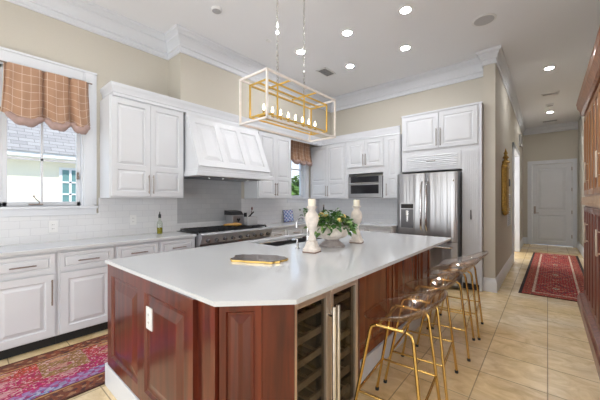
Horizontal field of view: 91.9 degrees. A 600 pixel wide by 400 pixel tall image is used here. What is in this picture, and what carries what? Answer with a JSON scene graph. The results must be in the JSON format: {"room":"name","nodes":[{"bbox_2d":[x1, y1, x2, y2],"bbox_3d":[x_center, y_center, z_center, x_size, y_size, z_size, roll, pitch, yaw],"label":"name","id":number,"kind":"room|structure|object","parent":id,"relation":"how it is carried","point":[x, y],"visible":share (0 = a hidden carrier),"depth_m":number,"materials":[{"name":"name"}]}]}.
{"room":"kitchen","nodes":[
{"label":"kitchen","id":0,"kind":"room"},
{"bbox_2d":[0,0,330,212],"bbox_3d":[-2.022,-0.430,3.600,0.490,3.560,8.050,0,0,40],"label":"wall","id":1,"kind":"structure","parent":0,"point":[184,77],"depth_m":3.68,"materials":[{"name":"beige paint"}]},
{"bbox_2d":[0,46,97,216],"bbox_3d":[-2.872,-0.645,2.830,0.176,1.620,1.485,0,0,40],"label":"window","id":2,"kind":"structure","parent":1,"relation":"in","point":[86,145],"depth_m":3.09,"materials":[{"name":"paint"}]},
{"bbox_2d":[0,60,91,134],"bbox_3d":[-2.567,-1.011,2.978,0.188,0.604,0.733,0,0,40],"label":"shade","id":3,"kind":"object","parent":2,"relation":"attached to","point":[31,97],"visible":1,"depth_m":2.95,"materials":[{"name":"fabric"}]},
{"bbox_2d":[48,221,57,232],"bbox_3d":[-2.595,0.280,3.049,0.008,0.120,0.075,0,0,40],"label":"wall outlet","id":4,"kind":"object","parent":1,"relation":"attached to","point":[52,225],"visible":1,"depth_m":3.04,"materials":[{"name":"white plastic"}]},
{"bbox_2d":[130,215,135,224],"bbox_3d":[-2.093,0.250,3.638,0.008,0.120,0.075,0,0,40],"label":"wall outlet","id":5,"kind":"object","parent":1,"relation":"attached to","point":[132,217],"visible":1,"depth_m":3.63,"materials":[{"name":"white plastic"}]},
{"bbox_2d":[100,94,182,197],"bbox_3d":[-1.909,-0.588,3.572,0.389,1.125,0.845,0,0,40],"label":"upper cabinet","id":6,"kind":"object","parent":1,"relation":"attached to","point":[141,144],"visible":1,"depth_m":3.38,"materials":[{"name":"white paint"}]},
{"bbox_2d":[100,81,399,145],"bbox_3d":[-0.561,-1.220,4.749,4.394,0.140,1.563,0,0,-27],"label":"trim","id":7,"kind":"structure","parent":6,"relation":"attached to","point":[112,88],"depth_m":4.06,"materials":[{"name":"paint"}]},
{"bbox_2d":[0,198,318,245],"bbox_3d":[-1.489,0.210,4.361,0.012,0.470,5.900,0,0,40],"label":"backsplash","id":8,"kind":"structure","parent":1,"relation":"attached to","point":[112,218],"depth_m":3.53,"materials":[{"name":"tile"}]},
{"bbox_2d":[177,178,240,222],"bbox_3d":[-1.366,-0.010,4.505,0.012,0.680,1.120,0,0,40],"label":"backsplash","id":9,"kind":"structure","parent":1,"relation":"attached to","point":[202,200],"depth_m":4.44,"materials":[{"name":"grey tile"}]},
{"bbox_2d":[183,112,270,181],"bbox_3d":[-1.112,-0.719,4.282,0.661,0.858,1.260,0,0,40],"label":"range hood","id":10,"kind":"object","parent":1,"relation":"attached to","point":[213,149],"visible":0.93,"depth_m":4.01,"materials":[{"name":"white paint"}]},
{"bbox_2d":[5,0,482,112],"bbox_3d":[-1.474,-2.064,3.742,8.446,0.289,2.723,0,0,-27],"label":"trim","id":11,"kind":"structure","parent":1,"relation":"attached to","point":[87,15],"depth_m":3.99,"materials":[{"name":"paint"}]},
{"bbox_2d":[244,130,290,198],"bbox_3d":[-0.547,-0.588,5.167,0.389,1.125,0.810,0,0,40],"label":"upper cabinet","id":12,"kind":"object","parent":1,"relation":"attached to","point":[276,148],"visible":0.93,"depth_m":5.04,"materials":[{"name":"white paint"}]},
{"bbox_2d":[287,163,308,202],"bbox_3d":[-0.086,-0.670,6.095,0.176,1.440,0.700,0,0,40],"label":"window","id":13,"kind":"structure","parent":1,"relation":"in","point":[303,196],"depth_m":6.23,"materials":[{"name":"paint"}]},
{"bbox_2d":[291,140,311,165],"bbox_3d":[0.038,-0.958,5.996,0.166,0.490,0.690,0,0,40],"label":"shade","id":14,"kind":"object","parent":1,"relation":"attached to","point":[300,152],"visible":0.94,"depth_m":5.96,"materials":[{"name":"fabric"}]},
{"bbox_2d":[0,244,599,399],"bbox_3d":[2.242,1.400,4.397,10.700,0.100,14.800,0,0,40],"label":"floor","id":15,"kind":"structure","parent":0,"point":[530,347],"depth_m":2.57,"materials":[{"name":"tile"}]},
{"bbox_2d":[0,251,56,359],"bbox_3d":[-2.560,0.907,2.643,0.554,0.881,0.463,0,0,40],"label":"base cabinet","id":16,"kind":"object","parent":15,"relation":"on","point":[28,282],"visible":1,"depth_m":2.51,"materials":[{"name":"white paint"}]},
{"bbox_2d":[0,334,107,399],"bbox_3d":[-1.691,1.343,2.495,0.877,0.010,3.400,0,0,40],"label":"kitchen rug","id":17,"kind":"object","parent":15,"relation":"on","point":[67,372],"visible":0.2,"depth_m":2.25,"materials":[{"name":"fabric"}]},
{"bbox_2d":[56,245,114,343],"bbox_3d":[-2.257,0.907,2.998,0.554,0.881,0.468,0,0,40],"label":"base cabinet","id":18,"kind":"object","parent":15,"relation":"on","point":[82,274],"visible":0.61,"depth_m":2.81,"materials":[{"name":"white paint"}]},
{"bbox_2d":[115,241,158,258],"bbox_3d":[-1.958,0.907,3.348,0.554,0.881,0.448,0,0,40],"label":"base cabinet","id":19,"kind":"object","parent":15,"relation":"on","point":[141,248],"visible":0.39,"depth_m":3.17,"materials":[{"name":"white paint"}]},
{"bbox_2d":[159,237,194,252],"bbox_3d":[-1.664,0.907,3.692,0.554,0.881,0.453,0,0,40],"label":"base cabinet","id":20,"kind":"object","parent":15,"relation":"on","point":[189,242],"visible":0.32,"depth_m":3.51,"materials":[{"name":"white paint"}]},
{"bbox_2d":[178,224,271,247],"bbox_3d":[-1.074,0.873,4.296,0.687,0.950,1.216,0,0,40],"label":"gas range","id":21,"kind":"object","parent":15,"relation":"on","point":[210,235],"visible":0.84,"depth_m":4.04,"materials":[{"name":"silver metal"}]},
{"bbox_2d":[178,227,260,234],"bbox_3d":[-1.115,0.441,4.331,0.580,0.018,1.210,0,0,40],"label":"cooktop","id":22,"kind":"object","parent":21,"relation":"in","point":[191,230],"depth_m":4.04,"materials":[{"name":"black metal"}]},
{"bbox_2d":[223,222,241,225],"bbox_3d":[-1.001,0.363,4.313,0.275,0.057,0.060,0,0,-26],"label":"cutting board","id":23,"kind":"object","parent":21,"relation":"on","point":[235,223],"visible":1,"depth_m":4.30,"materials":[{"name":"brown wood"}]},
{"bbox_2d":[224,210,243,225],"bbox_3d":[-1.020,0.278,4.500,0.206,0.235,0.220,0,0,40],"label":"toaster","id":24,"kind":"object","parent":21,"relation":"on","point":[232,216],"visible":0.75,"depth_m":4.44,"materials":[{"name":"silver metal"}]},
{"bbox_2d":[244,207,256,225],"bbox_3d":[-0.796,0.253,4.597,0.140,0.285,0.200,0,0,40],"label":"utensil caddy","id":25,"kind":"object","parent":21,"relation":"on","point":[250,220],"visible":0.89,"depth_m":4.55,"materials":[{"name":"grey plastic"}]},
{"bbox_2d":[105,237,432,399],"bbox_3d":[0.149,0.903,2.722,1.612,0.893,2.965,0,0,40],"label":"kitchen island","id":26,"kind":"object","parent":15,"relation":"on","point":[195,349],"visible":0.42,"depth_m":1.48,"materials":[{"name":"brown wood"}]},
{"bbox_2d":[146,306,152,331],"bbox_3d":[-0.847,0.665,1.626,0.075,0.125,0.008,0,0,40],"label":"wall outlet","id":27,"kind":"object","parent":26,"relation":"attached to","point":[149,311],"visible":1,"depth_m":1.62,"materials":[{"name":"white plastic"}]},
{"bbox_2d":[105,231,451,306],"bbox_3d":[0.171,0.446,2.722,1.605,0.022,2.998,0,0,40],"label":"island countertop","id":28,"kind":"structure","parent":26,"relation":"on","point":[207,274],"depth_m":1.87,"materials":[{"name":"stone"}]},
{"bbox_2d":[230,254,287,263],"bbox_3d":[-0.299,0.425,2.107,0.425,0.016,0.235,0,0,14],"label":"board","id":29,"kind":"object","parent":28,"relation":"on","point":[252,258],"visible":1,"depth_m":2.07,"materials":[{"name":"gold metal"}]},
{"bbox_2d":[264,237,316,245],"bbox_3d":[-0.077,0.580,3.175,0.404,0.221,0.894,0,0,40],"label":"sink","id":30,"kind":"object","parent":28,"relation":"in","point":[285,242],"visible":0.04,"depth_m":3.37,"materials":[{"name":"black metal"}]},
{"bbox_2d":[292,238,299,248],"bbox_3d":[-0.039,0.389,2.604,0.083,0.092,0.044,0,0,40],"label":"soap dispenser","id":31,"kind":"object","parent":28,"relation":"on","point":[297,242],"visible":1,"depth_m":2.58,"materials":[{"name":"silver metal"}]},
{"bbox_2d":[296,216,308,242],"bbox_3d":[0.048,0.300,2.987,0.066,0.270,0.230,0,0,-39],"label":"bridge faucet","id":32,"kind":"object","parent":28,"relation":"on","point":[299,217],"visible":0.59,"depth_m":2.99,"materials":[{"name":"silver metal"}]},
{"bbox_2d":[302,206,320,253],"bbox_3d":[0.099,0.243,2.427,0.128,0.382,0.128,0,0,29],"label":"candlestick","id":33,"kind":"object","parent":28,"relation":"on","point":[311,218],"visible":1,"depth_m":2.39,"materials":[{"name":"ceramic"}]},
{"bbox_2d":[308,199,315,205],"bbox_3d":[0.099,0.017,2.427,0.064,0.068,0.064,0,0,40],"label":"pillar candle","id":34,"kind":"object","parent":33,"relation":"on","point":[311,202],"visible":0.91,"depth_m":2.40,"materials":[{"name":"beige wax"}]},
{"bbox_2d":[315,224,349,247],"bbox_3d":[0.301,0.337,2.740,0.332,0.194,0.372,0,0,40],"label":"stone planter","id":35,"kind":"object","parent":28,"relation":"on","point":[332,241],"visible":0.64,"depth_m":2.63,"materials":[{"name":"white stone"}]},
{"bbox_2d":[303,208,357,237],"bbox_3d":[0.300,0.220,2.725,0.491,0.300,0.551,0,0,40],"label":"arrangement","id":36,"kind":"object","parent":35,"relation":"in","point":[338,218],"visible":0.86,"depth_m":2.64,"materials":[{"name":"green plant"}]},
{"bbox_2d":[349,206,363,243],"bbox_3d":[0.578,0.247,2.964,0.128,0.375,0.128,0,0,23],"label":"candlestick","id":37,"kind":"object","parent":28,"relation":"on","point":[356,214],"visible":0.79,"depth_m":2.92,"materials":[{"name":"ceramic"}]},
{"bbox_2d":[353,199,359,205],"bbox_3d":[0.578,0.025,2.964,0.064,0.068,0.064,0,0,40],"label":"pillar candle","id":38,"kind":"object","parent":37,"relation":"on","point":[356,202],"visible":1,"depth_m":2.94,"materials":[{"name":"beige wax"}]},
{"bbox_2d":[269,227,285,242],"bbox_3d":[-0.564,0.907,4.981,0.554,0.881,0.473,0,0,40],"label":"base cabinet","id":39,"kind":"object","parent":15,"relation":"on","point":[276,232],"visible":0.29,"depth_m":4.85,"materials":[{"name":"white paint"}]},
{"bbox_2d":[286,226,303,239],"bbox_3d":[-0.257,0.907,5.341,0.554,0.881,0.468,0,0,40],"label":"base cabinet","id":40,"kind":"object","parent":15,"relation":"on","point":[289,230],"visible":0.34,"depth_m":5.15,"materials":[{"name":"white paint"}]},
{"bbox_2d":[295,279,357,399],"bbox_3d":[-0.014,0.905,1.709,0.559,0.889,0.618,0,0,40],"label":"wine cooler","id":41,"kind":"object","parent":15,"relation":"on","point":[326,324],"visible":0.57,"depth_m":1.57,"materials":[{"name":"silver metal"}]},
{"bbox_2d":[359,226,366,230],"bbox_3d":[1.173,0.907,5.517,0.498,0.881,0.624,0,0,40],"label":"base cabinet","id":42,"kind":"object","parent":15,"relation":"on","point":[361,228],"visible":0.04,"depth_m":5.20,"materials":[{"name":"white paint"}]},
{"bbox_2d":[367,226,396,232],"bbox_3d":[1.546,0.907,5.199,0.478,0.881,0.624,0,0,40],"label":"base cabinet","id":43,"kind":"object","parent":15,"relation":"on","point":[372,229],"visible":0.12,"depth_m":4.96,"materials":[{"name":"white paint"}]},
{"bbox_2d":[260,220,396,228],"bbox_3d":[0.499,0.451,5.143,1.995,0.031,2.102,0,0,40],"label":"countertop","id":44,"kind":"structure","parent":43,"relation":"on","point":[293,223],"depth_m":5.15,"materials":[{"name":"stone"}]},
{"bbox_2d":[283,209,293,221],"bbox_3d":[-0.229,0.309,5.663,0.223,0.246,0.050,0,0,-25],"label":"picture","id":45,"kind":"object","parent":44,"relation":"on","point":[287,214],"visible":1,"depth_m":5.65,"materials":[{"name":"blue ceramic"}]},
{"bbox_2d":[299,208,307,221],"bbox_3d":[0.116,0.294,5.861,0.239,0.280,0.258,0,0,40],"label":"potted plant","id":46,"kind":"object","parent":44,"relation":"on","point":[305,209],"visible":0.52,"depth_m":5.82,"materials":[{"name":"green plant"}]},
{"bbox_2d":[354,289,447,399],"bbox_3d":[0.612,0.941,1.750,0.493,0.821,0.470,0,0,35],"label":"bar stool","id":47,"kind":"object","parent":15,"relation":"on","point":[393,307],"visible":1,"depth_m":1.71,"materials":[{"name":"gold metal"}]},
{"bbox_2d":[383,271,462,399],"bbox_3d":[0.949,0.941,2.191,0.493,0.821,0.470,0,0,35],"label":"bar stool","id":48,"kind":"object","parent":15,"relation":"on","point":[417,287],"visible":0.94,"depth_m":2.12,"materials":[{"name":"gold metal"}]},
{"bbox_2d":[397,171,461,287],"bbox_3d":[2.108,0.443,4.731,0.913,1.755,0.586,0,0,40],"label":"refrigerator","id":49,"kind":"object","parent":15,"relation":"on","point":[428,204],"visible":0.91,"depth_m":4.48,"materials":[{"name":"grey metal"}]},
{"bbox_2d":[401,101,482,291],"bbox_3d":[2.303,-0.052,4.762,1.220,2.805,0.346,0,0,40],"label":"tall cabinet","id":50,"kind":"object","parent":15,"relation":"on","point":[450,138],"visible":0.98,"depth_m":4.45,"materials":[{"name":"white paint"}]},
{"bbox_2d":[416,257,479,361],"bbox_3d":[1.397,0.941,2.716,0.493,0.821,0.470,0,0,35],"label":"bar stool","id":51,"kind":"object","parent":15,"relation":"on","point":[437,278],"visible":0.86,"depth_m":2.65,"materials":[{"name":"gold metal"}]},
{"bbox_2d":[431,251,488,339],"bbox_3d":[1.709,0.941,3.081,0.493,0.821,0.470,0,0,35],"label":"bar stool","id":52,"kind":"object","parent":15,"relation":"on","point":[450,266],"visible":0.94,"depth_m":3.02,"materials":[{"name":"gold metal"}]},
{"bbox_2d":[518,252,583,301],"bbox_3d":[4.906,1.343,5.573,0.874,0.010,4.330,0,0,40],"label":"runner rug","id":53,"kind":"object","parent":15,"relation":"on","point":[557,276],"visible":0.96,"depth_m":5.01,"materials":[{"name":"fabric"}]},
{"bbox_2d":[576,27,599,379],"bbox_3d":[2.640,0.050,2.368,0.372,2.600,3.530,0,0,40],"label":"armoire","id":54,"kind":"object","parent":15,"relation":"on","point":[588,102],"visible":1,"depth_m":2.98,"materials":[{"name":"brown wood"}]},
{"bbox_3d":[-2.898,0.907,2.247,0.554,0.881,0.573,0,0,40],"label":"base cabinet","id":55,"kind":"object","parent":15,"relation":"on","visible":0},
{"bbox_2d":[0,231,196,256],"bbox_3d":[-2.358,0.451,2.904,0.557,0.031,2.555,0,0,40],"label":"countertop","id":56,"kind":"structure","parent":55,"relation":"on","point":[30,248],"depth_m":2.97,"materials":[{"name":"stone"}]},
{"bbox_2d":[157,212,162,233],"bbox_3d":[-1.797,0.291,3.717,0.067,0.286,0.067,0,0,40],"label":"oil bottle","id":57,"kind":"object","parent":56,"relation":"on","point":[159,229],"visible":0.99,"depth_m":3.70,"materials":[{"name":"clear glass"}]},
{"bbox_2d":[88,0,599,127],"bbox_3d":[3.147,-2.270,3.625,8.320,0.120,14.800,0,0,40],"label":"ceiling","id":58,"kind":"structure","parent":0,"point":[533,35],"depth_m":3.92,"materials":[{"name":"paint"}]},
{"bbox_2d":[211,5,221,13],"bbox_3d":[-0.965,-2.194,3.351,0.119,0.030,0.119,0,0,40],"label":"smoke detector","id":59,"kind":"object","parent":58,"relation":"attached to","point":[215,9],"visible":1,"depth_m":3.33,"materials":[{"name":"white plastic"}]},
{"bbox_2d":[239,0,335,141],"bbox_3d":[-0.071,-1.402,2.543,0.324,1.614,0.898,0,0,40],"label":"lantern chandelier","id":60,"kind":"object","parent":58,"relation":"hanging from","point":[262,116],"visible":1,"depth_m":2.45,"materials":[{"name":"gold metal"}]},
{"bbox_2d":[295,49,306,54],"bbox_3d":[0.016,-2.205,4.325,0.171,0.007,0.171,0,0,40],"label":"recessed light","id":61,"kind":"object","parent":58,"relation":"in","point":[299,51],"visible":0.8,"depth_m":4.32,"materials":[{"name":"white plastic"}]},
{"bbox_2d":[316,67,335,76],"bbox_3d":[0.450,-2.204,5.008,0.200,0.009,0.320,0,0,40],"label":"ceiling vent","id":62,"kind":"object","parent":58,"relation":"in","point":[326,72],"visible":1,"depth_m":5.00,"materials":[{"name":"white plastic"}]},
{"bbox_2d":[341,29,353,36],"bbox_3d":[0.623,-2.205,3.834,0.171,0.007,0.171,0,0,40],"label":"recessed light","id":63,"kind":"object","parent":58,"relation":"in","point":[347,32],"visible":1,"depth_m":3.82,"materials":[{"name":"white plastic"}]},
{"bbox_2d":[345,64,354,68],"bbox_3d":[0.826,-2.205,4.783,0.171,0.007,0.171,0,0,40],"label":"recessed light","id":64,"kind":"object","parent":58,"relation":"in","point":[349,66],"visible":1,"depth_m":4.79,"materials":[{"name":"white plastic"}]},
{"bbox_2d":[399,45,410,50],"bbox_3d":[1.527,-2.205,4.211,0.171,0.007,0.171,0,0,40],"label":"recessed light","id":65,"kind":"object","parent":58,"relation":"in","point":[404,47],"visible":1,"depth_m":4.21,"materials":[{"name":"white plastic"}]},
{"bbox_2d":[398,5,413,14],"bbox_3d":[1.229,-2.205,3.371,0.171,0.007,0.171,0,0,40],"label":"recessed light","id":66,"kind":"object","parent":58,"relation":"in","point":[406,9],"visible":1,"depth_m":3.36,"materials":[{"name":"white plastic"}]},
{"bbox_2d":[472,13,496,26],"bbox_3d":[2.259,-2.205,3.559,0.258,0.008,0.258,0,0,40],"label":"ceiling speaker","id":67,"kind":"object","parent":58,"relation":"attached to","point":[485,19],"visible":1,"depth_m":3.54,"materials":[{"name":"white plastic"}]},
{"bbox_2d":[543,66,555,70],"bbox_3d":[4.174,-2.205,4.858,0.171,0.007,0.171,0,0,40],"label":"recessed light","id":68,"kind":"object","parent":58,"relation":"in","point":[548,67],"visible":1,"depth_m":4.86,"materials":[{"name":"white plastic"}]},
{"bbox_2d":[541,91,558,96],"bbox_3d":[5.204,-2.204,6.033,0.280,0.009,0.140,0,0,40],"label":"ceiling vent","id":69,"kind":"object","parent":58,"relation":"in","point":[552,93],"visible":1,"depth_m":6.05,"materials":[{"name":"white plastic"}]},
{"bbox_2d":[331,77,482,176],"bbox_3d":[1.687,-0.430,5.627,3.500,3.560,0.150,0,0,40],"label":"wall","id":70,"kind":"structure","parent":0,"point":[385,113],"depth_m":5.38,"materials":[{"name":"beige paint"}]},
{"bbox_2d":[310,142,346,198],"bbox_3d":[0.664,-0.588,6.153,0.920,1.125,0.369,0,0,40],"label":"upper cabinet","id":71,"kind":"object","parent":70,"relation":"attached to","point":[328,170],"visible":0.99,"depth_m":6.00,"materials":[{"name":"white paint"}]},
{"bbox_2d":[290,138,321,146],"bbox_3d":[0.140,-1.137,5.771,0.020,0.025,0.990,0,0,40],"label":"trim","id":72,"kind":"structure","parent":71,"relation":"attached to","point":[290,138],"depth_m":5.72,"materials":[{"name":"paint"}]},
{"bbox_2d":[319,199,396,222],"bbox_3d":[1.198,0.198,5.938,2.027,0.495,0.012,0,0,40],"label":"backsplash","id":73,"kind":"structure","parent":70,"relation":"attached to","point":[373,210],"depth_m":5.77,"materials":[{"name":"tile"}]},
{"bbox_2d":[347,136,384,198],"bbox_3d":[1.318,-0.588,5.594,0.800,1.125,0.369,0,0,40],"label":"upper cabinet","id":74,"kind":"object","parent":70,"relation":"attached to","point":[366,156],"visible":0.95,"depth_m":5.47,"materials":[{"name":"white paint"}]},
{"bbox_2d":[348,175,382,197],"bbox_3d":[1.306,-0.245,5.580,0.700,0.400,0.376,0,0,40],"label":"microwave","id":75,"kind":"object","parent":74,"relation":"in","point":[365,186],"visible":0.99,"depth_m":5.44,"materials":[{"name":"grey metal"}]},
{"bbox_2d":[385,134,401,198],"bbox_3d":[1.728,-0.588,5.245,0.278,1.125,0.369,0,0,40],"label":"upper cabinet","id":76,"kind":"object","parent":70,"relation":"attached to","point":[393,143],"visible":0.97,"depth_m":5.13,"materials":[{"name":"white paint"}]},
{"bbox_2d":[483,63,522,278],"bbox_3d":[4.850,-0.430,6.691,0.150,3.560,6.325,0,0,40],"label":"wall","id":77,"kind":"structure","parent":0,"point":[501,128],"depth_m":4.33,"materials":[{"name":"beige paint"}]},
{"bbox_2d":[483,237,526,292],"bbox_3d":[4.867,1.250,6.629,0.177,0.200,6.300,0,0,41],"label":"baseboard","id":78,"kind":"structure","parent":77,"relation":"attached to","point":[489,284],"depth_m":4.52,"materials":[{"name":"paint"}]},
{"bbox_2d":[501,149,509,215],"bbox_3d":[3.450,-0.305,4.864,0.131,1.130,0.400,0,0,40],"label":"wall ornament","id":79,"kind":"object","parent":77,"relation":"attached to","point":[505,167],"visible":0.99,"depth_m":4.76,"materials":[{"name":"gold metal"}]},
{"bbox_2d":[507,194,510,225],"bbox_3d":[4.089,0.190,5.660,0.030,0.620,0.480,0,0,40],"label":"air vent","id":80,"kind":"object","parent":77,"relation":"in","point":[509,214],"visible":0.75,"depth_m":5.61,"materials":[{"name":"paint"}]},
{"bbox_2d":[512,142,519,255],"bbox_3d":[5.127,0.050,6.996,0.185,2.600,1.800,0,0,40],"label":"trim","id":81,"kind":"structure","parent":77,"relation":"attached to","point":[515,152],"depth_m":7.55,"materials":[{"name":"paint"}]},
{"bbox_2d":[519,134,522,146],"bbox_3d":[5.688,-1.497,7.510,0.059,0.338,1.113,0,0,40],"label":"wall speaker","id":82,"kind":"object","parent":77,"relation":"attached to","point":[520,136],"visible":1,"depth_m":7.33,"materials":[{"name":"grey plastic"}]},
{"bbox_2d":[476,45,577,135],"bbox_3d":[5.244,-2.104,6.269,1.242,0.209,6.407,0,0,43],"label":"trim","id":83,"kind":"structure","parent":77,"relation":"attached to","point":[492,55],"depth_m":5.59,"materials":[{"name":"paint"}]},
{"bbox_2d":[523,129,577,241],"bbox_3d":[7.425,-0.430,8.683,1.480,3.560,0.150,0,0,40],"label":"wall","id":84,"kind":"structure","parent":0,"point":[561,144],"depth_m":8.63,"materials":[{"name":"beige paint"}]},
{"bbox_2d":[527,158,576,247],"bbox_3d":[7.435,0.085,8.579,1.110,2.530,0.115,0,0,40],"label":"door","id":85,"kind":"structure","parent":84,"relation":"in","point":[551,186],"depth_m":8.59,"materials":[{"name":"paint"}]},
{"bbox_2d":[578,116,584,247],"bbox_3d":[4.808,-0.430,4.508,0.140,3.560,9.900,0,0,40],"label":"wall","id":86,"kind":"structure","parent":0,"point":[581,120],"depth_m":7.41,"materials":[{"name":"beige paint"}]},
{"bbox_2d":[577,241,583,257],"bbox_3d":[5.882,1.250,5.891,0.022,0.200,6.000,0,0,40],"label":"baseboard","id":87,"kind":"structure","parent":86,"relation":"attached to","point":[579,246],"depth_m":7.38,"materials":[{"name":"paint"}]},
{"label":"outside","id":88,"kind":"structure","parent":0,"visible":0},
{"bbox_3d":[-17.922,1.650,28.447,55.800,0.100,100.000,0,0,40],"label":"ground","id":89,"kind":"structure","parent":88,"visible":0},
{"bbox_2d":[7,117,75,201],"bbox_3d":[-11.344,-1.425,9.815,7.000,6.050,17.200,0,0,40],"label":"house","id":90,"kind":"structure","parent":89,"relation":"on","point":[23,176],"depth_m":9.01,"materials":[{"name":"beige paint"}]},
{"bbox_2d":[291,177,298,194],"bbox_3d":[-0.389,0.472,15.615,3.294,3.441,3.217,0,0,43],"label":"leafy tree","id":91,"kind":"object","parent":89,"relation":"on","point":[295,185],"visible":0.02,"depth_m":15.04,"materials":[{"name":"green plant"}]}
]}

